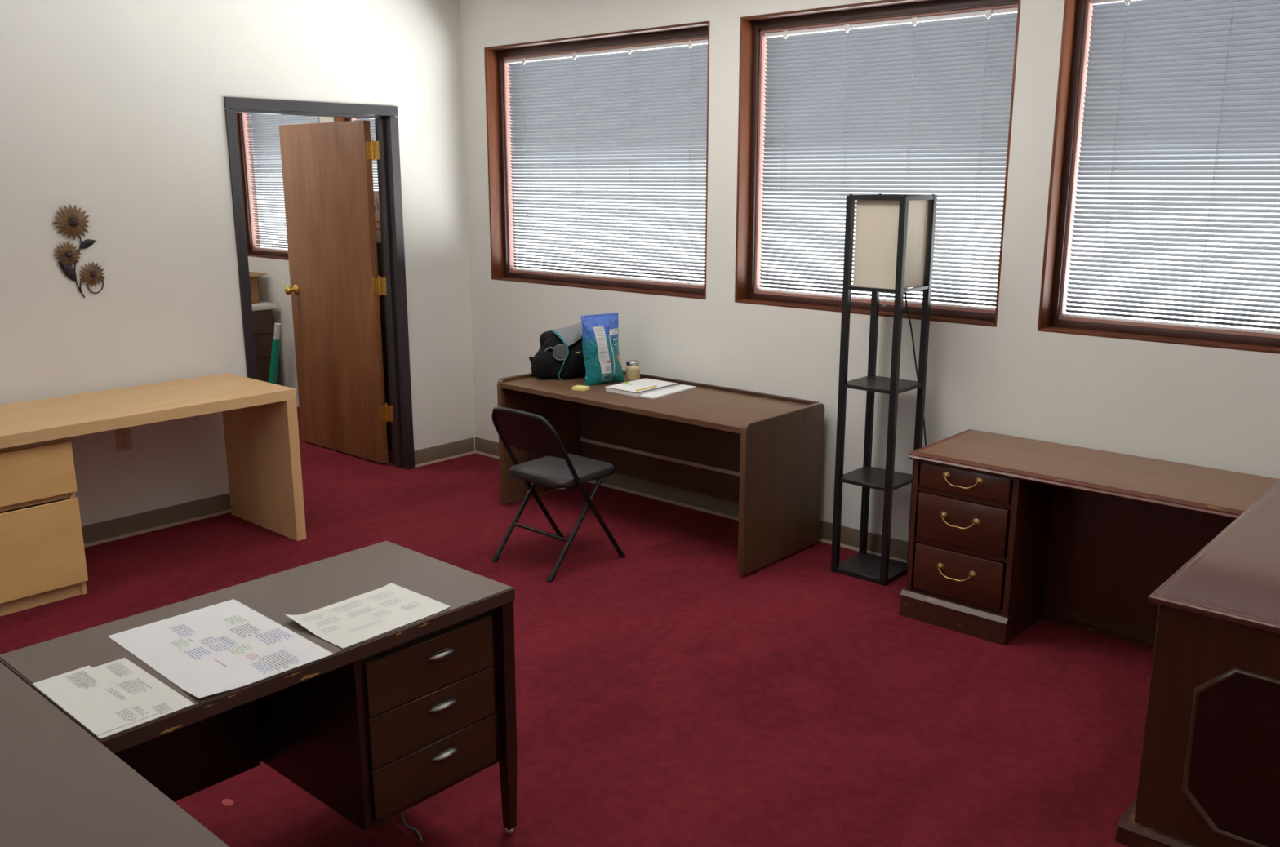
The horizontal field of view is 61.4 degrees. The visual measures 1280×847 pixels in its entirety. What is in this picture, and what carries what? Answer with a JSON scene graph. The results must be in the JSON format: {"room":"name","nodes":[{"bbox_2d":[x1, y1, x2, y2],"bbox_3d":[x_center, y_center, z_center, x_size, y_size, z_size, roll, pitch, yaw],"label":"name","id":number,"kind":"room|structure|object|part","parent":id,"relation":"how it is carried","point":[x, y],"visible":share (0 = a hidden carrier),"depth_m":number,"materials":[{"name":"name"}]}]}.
{"room":"office","nodes":[
{"label":"office","id":0,"kind":"room"},
{"bbox_2d":[0,0,475,526],"bbox_3d":[-3.274,-0.609,4.124,0.122,2.740,6.600,11,17,40],"label":"wall","id":1,"kind":"structure","parent":0,"point":[113,110],"depth_m":5.15,"materials":[{"name":"white paint"}]},
{"bbox_2d":[52,204,105,297],"bbox_3d":[-2.514,-0.773,4.832,0.043,0.420,0.214,11,17,40],"label":"wall art","id":2,"kind":"object","parent":1,"relation":"attached to","point":[72,222],"visible":1,"depth_m":4.82,"materials":[{"name":"brown metal"}]},
{"bbox_3d":[-2.542,-0.753,4.797,0.025,0.032,0.032,11,17,40],"label":"flower","id":3,"kind":"part","parent":2,"relation":"part of","materials":[{"name":"brown metal"}]},
{"bbox_3d":[-2.517,-0.895,4.787,0.025,0.044,0.044,11,17,40],"label":"flower","id":4,"kind":"part","parent":2,"relation":"part of","materials":[{"name":"brown metal"}]},
{"bbox_3d":[-2.502,-0.711,4.884,0.010,0.275,0.122,11,17,40],"label":"stem","id":5,"kind":"part","parent":2,"relation":"part of","materials":[{"name":"metal"}]},
{"bbox_3d":[-2.478,-0.676,4.888,0.025,0.032,0.032,11,17,40],"label":"flower","id":6,"kind":"part","parent":2,"relation":"part of","materials":[{"name":"brown metal"}]},
{"bbox_2d":[115,426,132,451],"bbox_3d":[-2.455,0.074,5.124,0.008,0.110,0.070,11,17,40],"label":"wall outlet","id":7,"kind":"object","parent":1,"relation":"attached to","point":[123,439],"visible":0.91,"depth_m":5.12,"materials":[{"name":"beige plastic"}]},
{"bbox_2d":[120,431,127,438],"bbox_3d":[-2.453,0.053,5.117,0.002,0.030,0.032,11,17,40],"label":"socket","id":8,"kind":"object","parent":7,"relation":"attached to","point":[123,434],"depth_m":5.12,"materials":[{"name":"beige plastic"}]},
{"bbox_2d":[120,440,128,447],"bbox_3d":[-2.453,0.096,5.127,0.002,0.030,0.032,11,17,40],"label":"socket","id":9,"kind":"object","parent":7,"relation":"attached to","point":[124,443],"depth_m":5.13,"materials":[{"name":"beige plastic"}]},
{"bbox_2d":[81,493,231,547],"bbox_3d":[-3.719,0.812,3.832,0.014,0.101,5.107,11,17,40],"label":"baseboard","id":10,"kind":"structure","parent":1,"relation":"attached to","point":[109,531],"depth_m":5.30,"materials":[{"name":"plastic"}]},
{"bbox_2d":[223,96,414,469],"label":"door","id":11,"kind":"structure","parent":1,"relation":"in","point":[335,289],"depth_m":6.38,"materials":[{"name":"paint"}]},
{"bbox_3d":[-2.157,-0.849,6.819,0.066,0.066,0.194,11,17,40],"label":"knob","id":12,"kind":"part","parent":11,"relation":"part of","materials":[{"name":"gold metal"}]},
{"bbox_2d":[413,437,475,467],"bbox_3d":[-1.194,0.176,6.599,0.014,0.101,0.465,11,17,40],"label":"baseboard","id":13,"kind":"structure","parent":1,"relation":"attached to","point":[426,456],"depth_m":6.60,"materials":[{"name":"plastic"}]},
{"bbox_2d":[0,406,1154,846],"bbox_3d":[-1.656,1.058,3.099,10.280,0.050,6.900,11,17,40],"label":"floor","id":14,"kind":"structure","parent":0,"point":[668,695],"depth_m":3.70,"materials":[{"name":"red carpet"}]},
{"bbox_2d":[0,662,229,846],"bbox_3d":[-1.020,1.002,1.684,1.514,0.693,0.602,11,17,40],"label":"desk","id":15,"kind":"object","parent":14,"relation":"on","point":[60,786],"visible":1,"depth_m":1.81,"materials":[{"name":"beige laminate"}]},
{"bbox_2d":[0,373,306,616],"bbox_3d":[-2.339,0.275,4.755,0.631,0.734,1.505,11,17,40],"label":"desk","id":16,"kind":"object","parent":14,"relation":"on","point":[42,558],"visible":1,"depth_m":4.51,"materials":[{"name":"beige wood"}]},
{"bbox_3d":[-2.471,0.215,4.184,0.022,0.210,0.515,11,17,40],"label":"drawer","id":17,"kind":"part","parent":16,"relation":"part of","materials":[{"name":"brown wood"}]},
{"bbox_3d":[-2.471,0.519,4.254,0.022,0.358,0.515,11,17,40],"label":"drawer","id":18,"kind":"part","parent":16,"relation":"part of","materials":[{"name":"brown wood"}]},
{"bbox_3d":[-1.854,0.178,5.288,0.626,0.684,0.050,11,17,40],"label":"panel","id":19,"kind":"part","parent":16,"relation":"part of","materials":[{"name":"brown wood"}]},
{"bbox_2d":[222,799,233,806],"bbox_3d":[-1.147,1.054,2.997,0.044,0.004,0.026,11,17,40],"label":"scrap","id":20,"kind":"object","parent":14,"relation":"on","point":[228,802],"visible":1,"depth_m":2.99,"materials":[{"name":"paper"}]},
{"bbox_2d":[0,541,516,835],"bbox_3d":[-0.851,0.793,2.591,0.542,0.693,1.010,11,17,40],"label":"office desk","id":21,"kind":"object","parent":14,"relation":"on","point":[374,729],"visible":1,"depth_m":2.61,"materials":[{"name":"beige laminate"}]},
{"bbox_2d":[35,657,194,739],"bbox_3d":[-1.046,0.540,2.141,0.313,0.001,0.179,11,17,40],"label":"paper sheet","id":22,"kind":"object","parent":21,"relation":"on","point":[143,686],"visible":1,"depth_m":2.16,"materials":[{"name":"white paper"}]},
{"bbox_2d":[32,666,157,736],"bbox_3d":[-1.080,0.542,2.126,0.313,0.001,0.112,11,17,40],"label":"paper sheet","id":23,"kind":"object","parent":22,"relation":"on","point":[100,705],"visible":1,"depth_m":2.12,"materials":[{"name":"white paper"}]},
{"bbox_3d":[-1.167,0.711,2.582,0.016,0.457,0.513,11,17,40],"label":"modesty panel","id":24,"kind":"part","parent":21,"relation":"part of","materials":[{"name":"brown wood"}]},
{"bbox_2d":[107,599,333,698],"bbox_3d":[-0.927,0.484,2.370,0.452,0.008,0.297,12,17,42],"label":"paper sheet","id":25,"kind":"object","parent":21,"relation":"on","point":[228,645],"visible":1,"depth_m":2.35,"materials":[{"name":"white paper"}]},
{"bbox_2d":[284,582,449,648],"bbox_3d":[-0.638,0.441,2.533,0.232,0.016,0.300,11,17,39],"label":"paper sheet","id":26,"kind":"object","parent":21,"relation":"on","point":[352,621],"visible":1,"depth_m":2.53,"materials":[{"name":"white paper"}]},
{"bbox_3d":[-0.505,0.575,2.585,0.032,0.134,0.371,11,17,40],"label":"drawer","id":27,"kind":"part","parent":21,"relation":"part of","materials":[{"name":"brown wood"}]},
{"bbox_3d":[-0.505,0.706,2.615,0.032,0.129,0.371,11,17,40],"label":"drawer","id":28,"kind":"part","parent":21,"relation":"part of","materials":[{"name":"brown wood"}]},
{"bbox_3d":[-0.505,0.834,2.644,0.032,0.128,0.371,11,17,40],"label":"drawer","id":29,"kind":"part","parent":21,"relation":"part of","materials":[{"name":"brown wood"}]},
{"bbox_3d":[-0.473,0.554,2.576,0.023,0.024,0.082,11,17,40],"label":"drawer pull","id":30,"kind":"part","parent":21,"relation":"part of","materials":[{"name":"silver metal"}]},
{"bbox_3d":[-0.473,0.685,2.607,0.023,0.024,0.082,11,17,40],"label":"drawer pull","id":31,"kind":"part","parent":21,"relation":"part of","materials":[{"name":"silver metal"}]},
{"bbox_3d":[-0.473,0.811,2.636,0.023,0.024,0.082,11,17,40],"label":"drawer pull","id":32,"kind":"part","parent":21,"relation":"part of","materials":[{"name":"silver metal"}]},
{"bbox_3d":[-0.345,0.758,2.787,0.037,0.639,0.037,11,17,40],"label":"leg","id":33,"kind":"part","parent":21,"relation":"part of","materials":[{"name":"brown wood"}]},
{"bbox_2d":[251,301,277,384],"bbox_3d":[-3.266,-0.475,7.879,0.545,0.756,1.075,11,17,40],"label":"dresser","id":34,"kind":"object","parent":14,"relation":"on","point":[262,313],"visible":0.2,"depth_m":7.99,"materials":[{"name":"brown wood"}]},
{"bbox_2d":[248,271,266,303],"bbox_3d":[-3.008,-1.003,8.013,0.360,0.213,0.389,11,17,40],"label":"cardboard box","id":35,"kind":"object","parent":34,"relation":"on","point":[254,284],"visible":0.26,"depth_m":8.01,"materials":[{"name":"brown cardboard"}]},
{"bbox_3d":[-3.073,-0.674,7.654,0.015,0.155,1.010,11,17,40],"label":"drawer","id":36,"kind":"part","parent":34,"relation":"part of","materials":[{"name":"brown wood"}]},
{"bbox_3d":[-3.073,-0.331,7.733,0.015,0.170,1.010,11,17,40],"label":"drawer","id":37,"kind":"part","parent":34,"relation":"part of","materials":[{"name":"brown wood"}]},
{"bbox_3d":[-3.073,-0.506,7.693,0.015,0.170,1.010,11,17,40],"label":"drawer","id":38,"kind":"part","parent":34,"relation":"part of","materials":[{"name":"brown wood"}]},
{"bbox_2d":[251,301,275,311],"bbox_3d":[-3.266,-0.824,7.799,0.545,0.040,1.075,11,17,40],"label":"countertop","id":39,"kind":"structure","parent":34,"relation":"on","point":[261,305],"depth_m":7.96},
{"bbox_2d":[268,323,280,384],"bbox_3d":[-2.708,-0.430,7.970,0.182,0.636,0.054,6,14,26],"label":"roll","id":40,"kind":"object","parent":14,"relation":"on","point":[276,340],"visible":0.83,"depth_m":7.92,"materials":[{"name":"green paper"}]},
{"bbox_2d":[376,241,392,451],"bbox_3d":[-1.562,-0.504,6.870,0.630,1.305,0.320,11,17,40],"label":"storage cabinet","id":41,"kind":"object","parent":14,"relation":"on","point":[378,243],"visible":0.02,"depth_m":6.69,"materials":[{"name":"black paint"}]},
{"bbox_2d":[373,191,381,241],"bbox_3d":[-1.583,-1.272,6.615,0.420,0.304,0.023,11,17,40],"label":"board","id":42,"kind":"object","parent":41,"relation":"on","point":[375,193],"visible":0.14,"depth_m":6.63,"materials":[{"name":"wood"}]},
{"bbox_2d":[391,813,422,843],"bbox_3d":[-0.632,0.986,2.852,0.094,0.202,0.148,-4,13,-16],"label":"cable","id":43,"kind":"object","parent":14,"relation":"on","point":[406,825],"visible":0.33,"depth_m":2.85,"materials":[{"name":"grey plastic"}]},
{"bbox_2d":[491,406,625,582],"bbox_3d":[-0.376,0.267,4.826,0.431,0.736,0.461,11,17,40],"label":"folding chair","id":44,"kind":"object","parent":14,"relation":"on","point":[561,470],"visible":1,"depth_m":4.72,"materials":[{"name":"black metal"}]},
{"bbox_3d":[-0.551,0.406,4.943,0.021,0.395,0.332,11,17,40],"label":"leg","id":45,"kind":"part","parent":44,"relation":"part of","materials":[{"name":"black metal"}]},
{"bbox_3d":[-0.490,0.040,4.643,0.382,0.184,0.104,11,17,40],"label":"backrest","id":46,"kind":"part","parent":44,"relation":"part of","materials":[{"name":"black metal"}]},
{"bbox_3d":[-0.351,0.207,4.831,0.360,0.036,0.358,11,17,40],"label":"seat","id":47,"kind":"part","parent":44,"relation":"part of","materials":[{"name":"black plastic"}]},
{"bbox_3d":[-0.280,0.460,4.708,0.021,0.395,0.332,11,17,40],"label":"leg","id":48,"kind":"part","parent":44,"relation":"part of","materials":[{"name":"black metal"}]},
{"bbox_2d":[497,370,824,576],"bbox_3d":[0.058,0.171,5.319,1.580,0.684,0.608,11,17,40],"label":"desk","id":49,"kind":"object","parent":14,"relation":"on","point":[762,453],"visible":0.78,"depth_m":5.16,"materials":[{"name":"laminate"}]},
{"bbox_3d":[-0.521,0.049,5.820,0.030,0.670,0.608,11,17,40],"label":"panel","id":50,"kind":"part","parent":49,"relation":"part of","materials":[{"name":"brown wood"}]},
{"bbox_2d":[528,321,586,380],"bbox_3d":[-0.393,-0.397,5.630,0.384,0.315,0.237,-3,13,-12],"label":"backpack","id":51,"kind":"object","parent":49,"relation":"on","point":[559,355],"visible":0.89,"depth_m":5.56,"materials":[{"name":"black fabric"}]},
{"bbox_2d":[539,330,558,346],"bbox_3d":[-0.452,-0.432,5.650,0.149,0.115,0.122,-1,13,-4],"label":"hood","id":52,"kind":"object","parent":51,"relation":"attached to","point":[547,337],"depth_m":5.60,"materials":[{"name":"black fabric"}]},
{"bbox_2d":[572,385,589,391],"bbox_3d":[-0.293,-0.175,5.334,0.072,0.016,0.052,7,15,29],"label":"sticky note pad","id":53,"kind":"object","parent":49,"relation":"on","point":[580,388],"visible":1,"depth_m":5.32,"materials":[{"name":"yellow paper"}]},
{"bbox_2d":[580,312,625,386],"bbox_3d":[-0.184,-0.377,5.453,0.260,0.355,0.128,-9,16,-34],"label":"bag","id":54,"kind":"object","parent":49,"relation":"on","point":[602,363],"visible":1,"depth_m":5.40,"materials":[{"name":"blue plastic"}]},
{"bbox_2d":[593,326,620,381],"bbox_3d":[-0.154,-0.352,5.426,0.166,0.278,0.042,-9,16,-34],"label":"print","id":55,"kind":"object","parent":54,"relation":"attached to","point":[606,360],"depth_m":5.41,"materials":[{"name":"grey"}]},
{"bbox_2d":[626,360,639,381],"bbox_3d":[-0.037,-0.274,5.583,0.075,0.096,0.074,11,17,40],"label":"glass jar","id":56,"kind":"object","parent":49,"relation":"on","point":[633,368],"visible":1,"depth_m":5.55,"materials":[{"name":"beige glass"}]},
{"bbox_3d":[-0.037,-0.313,5.574,0.070,0.016,0.070,11,17,40],"label":"lid","id":57,"kind":"part","parent":56,"relation":"part of","materials":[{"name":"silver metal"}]},
{"bbox_2d":[604,377,679,396],"bbox_3d":[0.010,-0.180,5.342,0.219,0.021,0.312,11,17,40],"label":"paper stack","id":58,"kind":"object","parent":49,"relation":"on","point":[624,388],"visible":0.98,"depth_m":5.31,"materials":[{"name":"white paper"}]},
{"bbox_2d":[635,385,657,391],"bbox_3d":[0.034,-0.172,5.245,0.008,0.007,0.163,11,17,39],"label":"pencil","id":59,"kind":"object","parent":58,"relation":"on","point":[655,385],"visible":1,"depth_m":5.24,"materials":[{"name":"yellow wood"}]},
{"bbox_3d":[0.243,0.012,5.497,1.519,0.365,0.017,11,17,40],"label":"modesty panel","id":60,"kind":"part","parent":49,"relation":"part of","materials":[{"name":"brown wood"}]},
{"bbox_3d":[0.243,0.275,5.558,1.519,0.138,0.017,11,17,40],"label":"panel","id":61,"kind":"part","parent":49,"relation":"part of","materials":[{"name":"brown wood"}]},
{"bbox_2d":[639,384,696,399],"bbox_3d":[0.138,-0.156,5.268,0.090,0.008,0.345,10,16,37],"label":"notepad","id":62,"kind":"object","parent":49,"relation":"on","point":[682,388],"visible":1,"depth_m":5.24,"materials":[{"name":"white paper"}]},
{"bbox_3d":[0.637,0.279,4.816,0.030,0.670,0.608,11,17,40],"label":"panel","id":63,"kind":"part","parent":49,"relation":"part of","materials":[{"name":"brown wood"}]},
{"bbox_2d":[831,193,937,586],"bbox_3d":[1.068,-0.141,4.565,0.348,1.629,0.292,11,17,40],"label":"floor lamp","id":64,"kind":"object","parent":14,"relation":"on","point":[895,235],"visible":0.88,"depth_m":4.47,"materials":[{"name":"black paint"}]},
{"bbox_3d":[0.860,-0.139,4.573,0.027,1.622,0.027,11,17,40],"label":"post","id":65,"kind":"part","parent":64,"relation":"part of","materials":[{"name":"black paint"}]},
{"bbox_3d":[1.018,-0.179,4.747,0.027,1.622,0.027,11,17,40],"label":"post","id":66,"kind":"part","parent":64,"relation":"part of","materials":[{"name":"black paint"}]},
{"bbox_2d":[835,552,907,583],"bbox_3d":[1.029,0.637,4.761,0.262,0.018,0.260,11,17,40],"label":"shelf","id":67,"kind":"object","parent":64,"relation":"attached to","point":[864,566],"depth_m":4.73,"materials":[{"name":"black wood"}]},
{"bbox_2d":[840,466,912,491],"bbox_3d":[1.029,0.238,4.669,0.262,0.016,0.260,11,17,40],"label":"shelf","id":68,"kind":"object","parent":64,"relation":"attached to","point":[872,477],"depth_m":4.64,"materials":[{"name":"black wood"}]},
{"bbox_2d":[844,375,922,394],"bbox_3d":[1.029,-0.165,4.576,0.262,0.016,0.260,11,17,40],"label":"shelf","id":69,"kind":"object","parent":64,"relation":"attached to","point":[875,384],"depth_m":4.54,"materials":[{"name":"black wood"}]},
{"bbox_3d":[1.029,-0.568,4.484,0.264,0.012,0.262,11,17,40],"label":"shade frame","id":70,"kind":"part","parent":64,"relation":"part of","materials":[{"name":"black paint"}]},
{"bbox_3d":[1.030,-0.743,4.433,0.211,0.352,0.208,11,17,40],"label":"lamp shade","id":71,"kind":"part","parent":64,"relation":"part of","materials":[{"name":"beige fabric"}]},
{"bbox_3d":[1.029,-0.924,4.402,0.264,0.018,0.262,11,17,40],"label":"shade frame","id":72,"kind":"part","parent":64,"relation":"part of","materials":[{"name":"black paint"}]},
{"bbox_3d":[1.040,-0.103,4.417,0.027,1.622,0.027,11,17,40],"label":"post","id":73,"kind":"part","parent":64,"relation":"part of","materials":[{"name":"black paint"}]},
{"bbox_3d":[1.206,0.005,4.656,0.217,1.298,0.023,9,16,33],"label":"power cord","id":74,"kind":"part","parent":64,"relation":"part of","materials":[{"name":"black plastic"}]},
{"bbox_3d":[1.198,-0.143,4.591,0.027,1.622,0.027,11,17,40],"label":"post","id":75,"kind":"part","parent":64,"relation":"part of","materials":[{"name":"black paint"}]},
{"bbox_2d":[898,429,1279,648],"bbox_3d":[1.637,0.479,4.024,1.166,0.664,0.542,11,17,40],"label":"desk","id":76,"kind":"object","parent":14,"relation":"on","point":[1007,534],"visible":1,"depth_m":4.04,"materials":[{"name":"brown wood"}]},
{"bbox_3d":[1.196,0.572,4.096,0.162,0.046,0.030,11,17,40],"label":"bail handle","id":77,"kind":"part","parent":76,"relation":"part of","materials":[{"name":"gold metal"}]},
{"bbox_3d":[1.216,0.581,4.119,0.355,0.183,0.027,11,17,40],"label":"drawer","id":78,"kind":"part","parent":76,"relation":"part of","materials":[{"name":"brown wood"}]},
{"bbox_3d":[1.196,0.369,4.050,0.162,0.046,0.030,11,17,40],"label":"bail handle","id":79,"kind":"part","parent":76,"relation":"part of","materials":[{"name":"gold metal"}]},
{"bbox_3d":[1.196,0.216,4.015,0.162,0.046,0.030,11,17,40],"label":"bail handle","id":80,"kind":"part","parent":76,"relation":"part of","materials":[{"name":"gold metal"}]},
{"bbox_3d":[1.216,0.378,4.072,0.355,0.180,0.027,11,17,40],"label":"drawer","id":81,"kind":"part","parent":76,"relation":"part of","materials":[{"name":"brown wood"}]},
{"bbox_3d":[1.216,0.219,4.035,0.355,0.094,0.027,11,17,40],"label":"drawer","id":82,"kind":"part","parent":76,"relation":"part of","materials":[{"name":"brown wood"}]},
{"bbox_3d":[1.868,0.791,4.024,0.728,0.055,0.050,11,17,40],"label":"kick rail","id":83,"kind":"part","parent":76,"relation":"part of","materials":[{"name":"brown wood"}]},
{"bbox_3d":[1.875,0.478,3.965,0.734,0.581,0.020,11,17,40],"label":"panel","id":84,"kind":"part","parent":76,"relation":"part of","materials":[{"name":"brown wood"}]},
{"bbox_2d":[1115,480,1279,846],"bbox_3d":[2.042,0.690,3.029,0.829,0.697,1.507,11,17,39],"label":"executive desk","id":85,"kind":"object","parent":14,"relation":"on","point":[1210,772],"visible":1,"depth_m":2.66,"materials":[{"name":"brown wood"}]},
{"bbox_3d":[1.566,0.830,2.503,0.547,0.441,0.008,11,17,40],"label":"octagon moulding","id":86,"kind":"part","parent":85,"relation":"part of","materials":[{"name":"brown wood"}]},
{"bbox_3d":[1.569,0.829,2.506,0.521,0.415,0.001,11,17,40],"label":"inset panel","id":87,"kind":"part","parent":85,"relation":"part of","materials":[{"name":"brown wood"}]},
{"bbox_2d":[248,0,1279,542],"bbox_3d":[0.571,-0.863,5.226,10.280,2.740,0.200,11,17,40],"label":"wall","id":88,"kind":"structure","parent":0,"point":[1216,408],"depth_m":4.85,"materials":[{"name":"white paint"}]},
{"bbox_2d":[235,112,319,260],"bbox_3d":[-2.585,-1.866,7.870,1.260,1.314,0.188,11,17,40],"label":"window","id":89,"kind":"structure","parent":88,"relation":"in","point":[242,122],"depth_m":8.27,"materials":[{"name":"brown wood"}]},
{"bbox_2d":[244,112,319,251],"bbox_3d":[-2.566,-1.866,7.892,1.148,1.199,0.033,11,17,40],"label":"window blind","id":90,"kind":"object","parent":89,"relation":"attached to","point":[254,152],"visible":0.25,"depth_m":8.12,"materials":[{"name":"white plastic"}]},
{"bbox_3d":[-2.564,-1.859,7.896,0.920,1.175,0.025,11,17,40],"label":"ladder cord","id":91,"kind":"part","parent":90,"relation":"part of","materials":[{"name":"white fabric"}]},
{"bbox_3d":[-2.564,-1.286,8.028,1.148,0.009,0.022,11,17,40],"label":"rail","id":92,"kind":"part","parent":90,"relation":"part of","materials":[{"name":"white plastic"}]},
{"bbox_2d":[333,116,358,122],"bbox_3d":[-1.599,-1.670,7.015,1.040,1.314,0.188,11,17,40],"label":"window","id":93,"kind":"structure","parent":88,"relation":"in","point":[335,118],"depth_m":7.25,"materials":[{"name":"brown wood"}]},
{"bbox_2d":[354,117,378,191],"bbox_3d":[-1.580,-1.669,7.037,0.928,1.199,0.033,11,17,40],"label":"window blind","id":94,"kind":"object","parent":88,"relation":"attached to","point":[371,121],"visible":0.02,"depth_m":7.20,"materials":[{"name":"white plastic"}]},
{"bbox_2d":[484,20,710,299],"bbox_3d":[-0.215,-1.394,5.815,1.626,1.314,0.188,11,17,40],"label":"window","id":95,"kind":"structure","parent":88,"relation":"in","point":[496,69],"depth_m":6.15,"materials":[{"name":"brown wood"}]},
{"bbox_2d":[506,39,707,286],"bbox_3d":[-0.196,-1.393,5.837,1.514,1.199,0.033,11,17,40],"label":"window blind","id":96,"kind":"object","parent":95,"relation":"attached to","point":[689,44],"visible":0.83,"depth_m":5.80,"materials":[{"name":"white plastic"}]},
{"bbox_3d":[-0.194,-1.968,5.708,1.514,0.018,0.026,11,17,40],"label":"head rail","id":97,"kind":"part","parent":96,"relation":"part of","materials":[{"name":"white plastic"}]},
{"bbox_3d":[-0.194,-0.814,5.973,1.514,0.009,0.022,11,17,40],"label":"rail","id":98,"kind":"part","parent":96,"relation":"part of","materials":[{"name":"white plastic"}]},
{"bbox_2d":[475,437,907,563],"bbox_3d":[1.613,0.663,4.478,7.100,0.101,0.014,11,17,40],"label":"baseboard","id":99,"kind":"structure","parent":88,"relation":"attached to","point":[850,537],"depth_m":5.61,"materials":[{"name":"plastic"}]},
{"bbox_2d":[734,0,1021,327],"bbox_3d":[1.021,-1.148,4.744,1.328,1.314,0.188,11,17,40],"label":"window","id":100,"kind":"structure","parent":88,"relation":"in","point":[753,46],"depth_m":5.00,"materials":[{"name":"brown wood"}]},
{"bbox_2d":[758,6,1017,311],"bbox_3d":[1.040,-1.147,4.766,1.216,1.199,0.033,11,17,40],"label":"window blind","id":101,"kind":"object","parent":100,"relation":"attached to","point":[845,28],"visible":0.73,"depth_m":4.70,"materials":[{"name":"white plastic"}]},
{"bbox_3d":[1.042,-0.568,4.902,1.216,0.009,0.022,11,17,40],"label":"rail","id":102,"kind":"part","parent":101,"relation":"part of","materials":[{"name":"white plastic"}]},
{"bbox_3d":[1.042,-1.722,4.636,1.216,0.018,0.026,11,17,40],"label":"head rail","id":103,"kind":"part","parent":101,"relation":"part of","materials":[{"name":"white plastic"}]},
{"bbox_2d":[1037,0,1279,354],"bbox_3d":[2.185,-0.916,3.735,1.452,1.314,0.188,11,17,40],"label":"window","id":104,"kind":"structure","parent":88,"relation":"in","point":[1077,24],"depth_m":4.14,"materials":[{"name":"brown wood"}]},
{"bbox_2d":[1063,0,1279,334],"bbox_3d":[2.204,-0.915,3.757,1.340,1.199,0.033,11,17,40],"label":"window blind","id":105,"kind":"object","parent":104,"relation":"attached to","point":[1126,2],"visible":1,"depth_m":3.95,"materials":[{"name":"white plastic"}]},
{"bbox_3d":[2.206,-1.490,3.627,1.340,0.018,0.026,11,17,40],"label":"head rail","id":106,"kind":"part","parent":105,"relation":"part of","materials":[{"name":"white plastic"}]},
{"bbox_3d":[2.206,-0.909,3.761,1.074,1.175,0.025,11,17,40],"label":"ladder cord","id":107,"kind":"part","parent":105,"relation":"part of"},
{"bbox_3d":[2.206,-0.336,3.893,1.340,0.009,0.022,11,17,40],"label":"rail","id":108,"kind":"part","parent":105,"relation":"part of","materials":[{"name":"white plastic"}]}
]}

